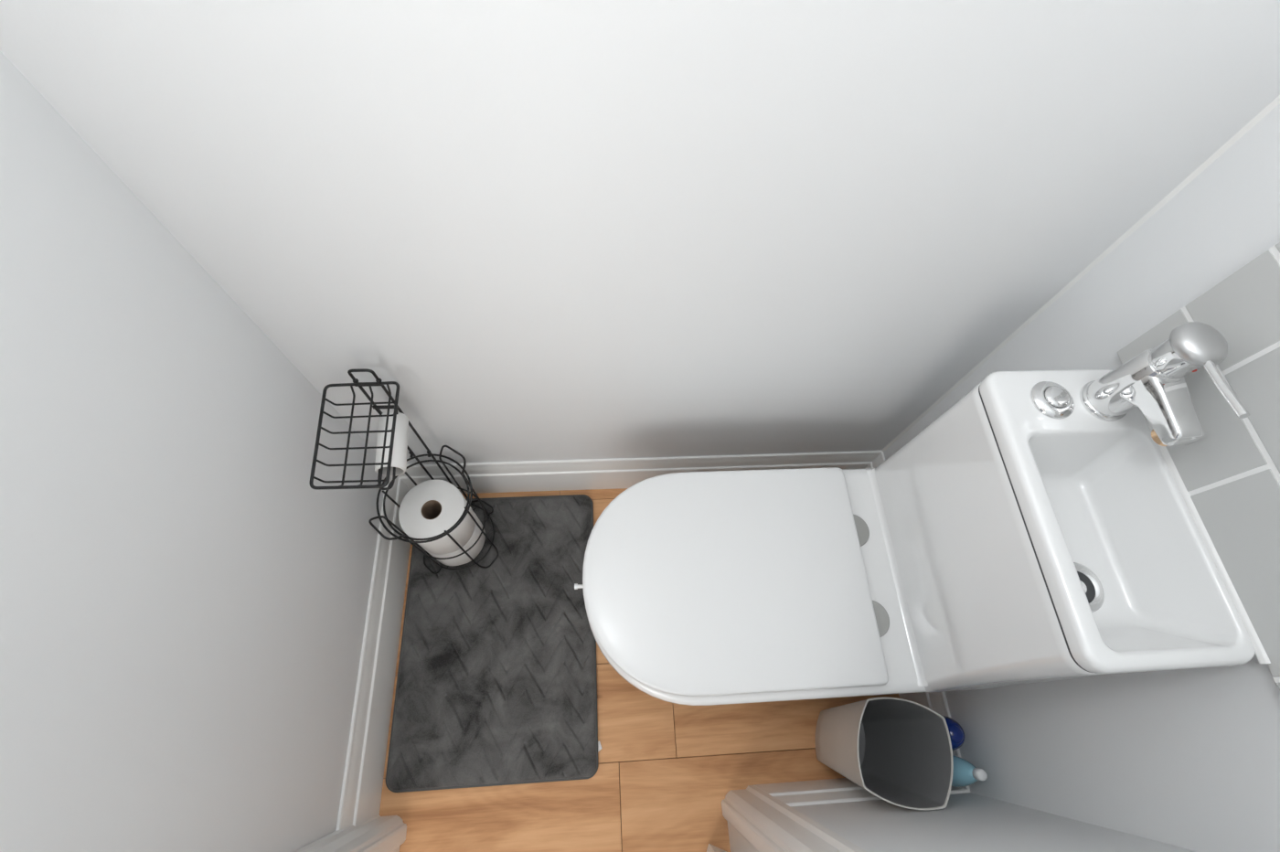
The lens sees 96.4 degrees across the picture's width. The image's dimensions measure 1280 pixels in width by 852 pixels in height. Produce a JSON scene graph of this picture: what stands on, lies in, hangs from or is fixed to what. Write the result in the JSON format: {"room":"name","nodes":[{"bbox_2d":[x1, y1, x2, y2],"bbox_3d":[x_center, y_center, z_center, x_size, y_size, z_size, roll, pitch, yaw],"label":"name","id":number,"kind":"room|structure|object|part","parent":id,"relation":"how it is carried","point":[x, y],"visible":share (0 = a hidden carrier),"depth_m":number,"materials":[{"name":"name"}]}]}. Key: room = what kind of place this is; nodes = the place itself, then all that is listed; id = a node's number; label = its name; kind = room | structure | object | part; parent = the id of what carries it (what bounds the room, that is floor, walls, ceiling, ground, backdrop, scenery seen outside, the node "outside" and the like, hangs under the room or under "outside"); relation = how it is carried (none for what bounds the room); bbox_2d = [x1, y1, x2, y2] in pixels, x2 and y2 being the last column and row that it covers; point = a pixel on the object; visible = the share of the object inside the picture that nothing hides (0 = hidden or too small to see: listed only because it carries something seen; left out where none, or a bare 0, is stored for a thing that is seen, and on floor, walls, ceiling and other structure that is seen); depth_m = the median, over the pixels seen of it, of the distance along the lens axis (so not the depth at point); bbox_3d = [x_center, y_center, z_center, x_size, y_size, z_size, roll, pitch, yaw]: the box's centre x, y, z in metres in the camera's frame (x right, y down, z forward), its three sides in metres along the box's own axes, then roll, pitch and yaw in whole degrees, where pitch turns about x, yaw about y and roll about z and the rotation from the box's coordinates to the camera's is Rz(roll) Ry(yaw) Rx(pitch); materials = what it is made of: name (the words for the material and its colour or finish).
{"room":"bathroom","nodes":[
{"label":"bathroom","id":0,"kind":"room"},
{"bbox_2d":[0,51,385,851],"bbox_3d":[-0.538,-0.002,0.162,0.100,2.450,0.800,-1,65,-4],"label":"wall","id":1,"kind":"structure","parent":0,"point":[183,614],"depth_m":0.60,"materials":[{"name":"white paint"}]},
{"bbox_2d":[336,476,410,830],"bbox_3d":[-0.546,0.435,1.220,0.016,0.165,0.688,-1,65,-4],"label":"baseboard","id":2,"kind":"structure","parent":1,"relation":"attached to","point":[360,799],"depth_m":1.17,"materials":[{"name":"white paint"}]},
{"bbox_2d":[379,488,899,851],"bbox_3d":[-0.097,1.129,1.027,2.100,0.030,2.196,-1,65,-4],"label":"floor","id":3,"kind":"structure","parent":0,"point":[664,774],"depth_m":1.20,"materials":[{"name":"brown wood"}]},
{"bbox_2d":[385,494,601,792],"bbox_3d":[-0.314,0.458,1.304,0.442,0.020,0.618,-1,65,-4],"label":"bath mat","id":4,"kind":"object","parent":3,"relation":"on","point":[496,680],"visible":0.89,"depth_m":1.26,"materials":[{"name":"grey fabric"}]},
{"bbox_2d":[309,368,498,574],"bbox_3d":[-0.414,0.131,1.097,0.186,0.625,0.189,-1,65,-4],"label":"stand","id":5,"kind":"object","parent":4,"relation":"on","point":[360,385],"visible":0.89,"depth_m":0.92,"materials":[{"name":"black metal"}]},
{"bbox_2d":[309,381,399,490],"bbox_3d":[-0.425,0.015,0.862,0.118,0.024,0.175,-1,65,-4],"label":"shelf","id":6,"kind":"object","parent":5,"relation":"attached to","point":[360,385],"depth_m":0.86,"materials":[{"name":"black metal"}]},
{"bbox_3d":[-0.420,0.036,0.939,0.041,0.028,0.140,-1,65,-4],"label":"roll arm","id":7,"kind":"part","parent":5,"relation":"part of","materials":[{"name":"black metal"}]},
{"bbox_2d":[374,411,408,476],"bbox_3d":[-0.419,0.030,0.968,0.048,0.048,0.100,-5,65,-6],"label":"toilet roll","id":8,"kind":"object","parent":5,"relation":"on","point":[399,460],"visible":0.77,"depth_m":0.95,"materials":[{"name":"white paper"}]},
{"bbox_3d":[-0.435,0.050,1.128,0.043,0.614,0.014,-1,65,-4],"label":"post","id":9,"kind":"part","parent":5,"relation":"part of","materials":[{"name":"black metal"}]},
{"bbox_2d":[421,512,485,565],"bbox_3d":[-0.427,0.241,1.300,0.129,0.114,0.129,-1,65,-4],"label":"toilet roll","id":10,"kind":"object","parent":5,"relation":"on","point":[464,559],"visible":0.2,"depth_m":1.28,"materials":[{"name":"white paper"}]},
{"bbox_2d":[398,480,475,554],"bbox_3d":[-0.420,0.192,1.196,0.129,0.114,0.129,-1,65,-4],"label":"toilet roll","id":11,"kind":"object","parent":10,"relation":"on","point":[430,508],"visible":0.94,"depth_m":1.15,"materials":[{"name":"white paper"}]},
{"bbox_2d":[426,503,494,570],"bbox_3d":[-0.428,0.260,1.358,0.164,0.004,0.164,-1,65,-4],"label":"basket","id":12,"kind":"object","parent":5,"relation":"on","point":[489,517],"depth_m":1.35,"materials":[{"name":"black metal"}]},
{"bbox_2d":[814,696,953,810],"bbox_3d":[0.447,0.623,1.118,0.166,0.300,0.166,12,65,2],"label":"waste bin","id":13,"kind":"object","parent":3,"relation":"on","point":[899,751],"visible":1,"depth_m":1.07,"materials":[{"name":"white plastic"}]},
{"bbox_2d":[574,321,1270,705],"bbox_3d":[0.253,0.229,0.931,0.722,0.952,0.394,-1,65,-4],"label":"toilet","id":14,"kind":"object","parent":3,"relation":"on","point":[1044,526],"visible":1,"depth_m":0.82,"materials":[{"name":"white ceramic"}]},
{"bbox_3d":[0.147,0.252,0.979,0.489,0.014,0.373,-1,65,-4],"label":"lid","id":15,"kind":"part","parent":14,"relation":"part of","materials":[{"name":"white plastic"}]},
{"bbox_2d":[979,369,1270,673],"bbox_3d":[0.535,0.101,0.684,0.190,0.096,0.352,-1,65,-4],"label":"basin","id":16,"kind":"object","parent":14,"relation":"in","point":[1108,562],"depth_m":0.68,"materials":[{"name":"white ceramic"}]},
{"bbox_2d":[1079,321,1249,446],"bbox_3d":[0.577,-0.033,0.628,0.055,0.146,0.118,-1,65,-4],"label":"tap","id":17,"kind":"object","parent":14,"relation":"on","point":[1153,381],"depth_m":0.62,"materials":[{"name":"silver metal"}]},
{"bbox_2d":[940,714,964,750],"bbox_3d":[0.567,0.614,1.153,0.062,0.259,0.062,23,65,7],"label":"bottle","id":18,"kind":"object","parent":3,"relation":"on","point":[956,732],"visible":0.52,"depth_m":1.04,"materials":[{"name":"blue plastic"}]},
{"bbox_2d":[951,755,987,787],"bbox_3d":[0.567,0.660,1.109,0.058,0.298,0.052,-1,65,-4],"label":"spray bottle","id":19,"kind":"object","parent":3,"relation":"on","point":[965,773],"visible":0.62,"depth_m":1.00,"materials":[{"name":"teal plastic"}]},
{"bbox_2d":[0,0,1279,465],"bbox_3d":[0.064,-0.425,0.399,1.357,2.450,0.100,-1,65,-4],"label":"wall","id":20,"kind":"structure","parent":0,"point":[562,229],"depth_m":0.61,"materials":[{"name":"white paint"}]},
{"bbox_2d":[398,450,882,493],"bbox_3d":[0.004,0.117,1.405,1.157,0.165,0.016,-1,65,-4],"label":"baseboard","id":21,"kind":"structure","parent":20,"relation":"attached to","point":[623,473],"depth_m":1.37,"materials":[{"name":"white paint"}]},
{"bbox_2d":[881,95,1279,451],"bbox_3d":[0.646,-0.428,0.345,0.004,2.285,0.004,-1,65,-4],"label":"trim","id":22,"kind":"structure","parent":20,"relation":"attached to","point":[1270,107],"depth_m":0.74,"materials":[{"name":"white paint"}]},
{"bbox_2d":[790,792,1196,851],"bbox_3d":[0.108,0.298,0.059,1.157,2.450,0.100,-1,65,-4],"label":"wall","id":23,"kind":"structure","parent":0,"point":[969,822],"depth_m":0.82,"materials":[{"name":"white paint"}]},
{"bbox_2d":[294,814,406,851],"bbox_3d":[-0.444,0.358,0.207,0.072,2.070,0.054,-1,65,-4],"label":"trim","id":24,"kind":"structure","parent":23,"relation":"attached to","point":[378,834],"depth_m":1.00,"materials":[{"name":"white paint"}]},
{"bbox_2d":[392,821,757,851],"bbox_3d":[-0.088,0.417,0.224,0.713,2.030,0.076,-1,65,-4],"label":"trim","id":25,"kind":"structure","parent":23,"relation":"attached to","point":[738,843],"depth_m":1.09,"materials":[{"name":"white paint"}]},
{"bbox_2d":[706,843,726,851],"bbox_3d":[0.076,0.673,0.131,0.093,1.984,0.620,20,65,6],"label":"door","id":26,"kind":"structure","parent":23,"relation":"in","point":[710,848],"depth_m":1.13,"materials":[{"name":"white paint"}]},
{"bbox_2d":[721,785,866,851],"bbox_3d":[0.263,0.340,0.260,0.072,2.070,0.054,-1,65,-4],"label":"trim","id":27,"kind":"structure","parent":23,"relation":"attached to","point":[768,824],"depth_m":0.90,"materials":[{"name":"white paint"}]},
{"bbox_2d":[753,778,970,806],"bbox_3d":[0.431,0.724,1.144,0.374,0.165,0.016,-1,65,-4],"label":"baseboard","id":28,"kind":"structure","parent":23,"relation":"attached to","point":[841,790],"depth_m":1.10,"materials":[{"name":"white paint"}]},
{"bbox_2d":[883,104,1279,851],"bbox_3d":[0.716,-0.035,0.255,0.100,2.450,0.800,-1,65,-4],"label":"wall","id":29,"kind":"structure","parent":0,"point":[1189,759],"depth_m":0.71,"materials":[{"name":"white paint"}]},
{"bbox_2d":[864,451,970,791],"bbox_3d":[0.591,0.411,1.302,0.016,0.165,0.700,-1,65,-4],"label":"baseboard","id":30,"kind":"structure","parent":29,"relation":"attached to","point":[935,701],"depth_m":1.18,"materials":[{"name":"white paint"}]},
{"bbox_2d":[1116,241,1279,691],"bbox_3d":[0.646,0.099,0.491,0.011,0.289,0.568,-1,65,-4],"label":"backsplash","id":31,"kind":"structure","parent":29,"relation":"attached to","point":[1231,475],"depth_m":0.60,"materials":[{"name":"grey tile"}]}
]}

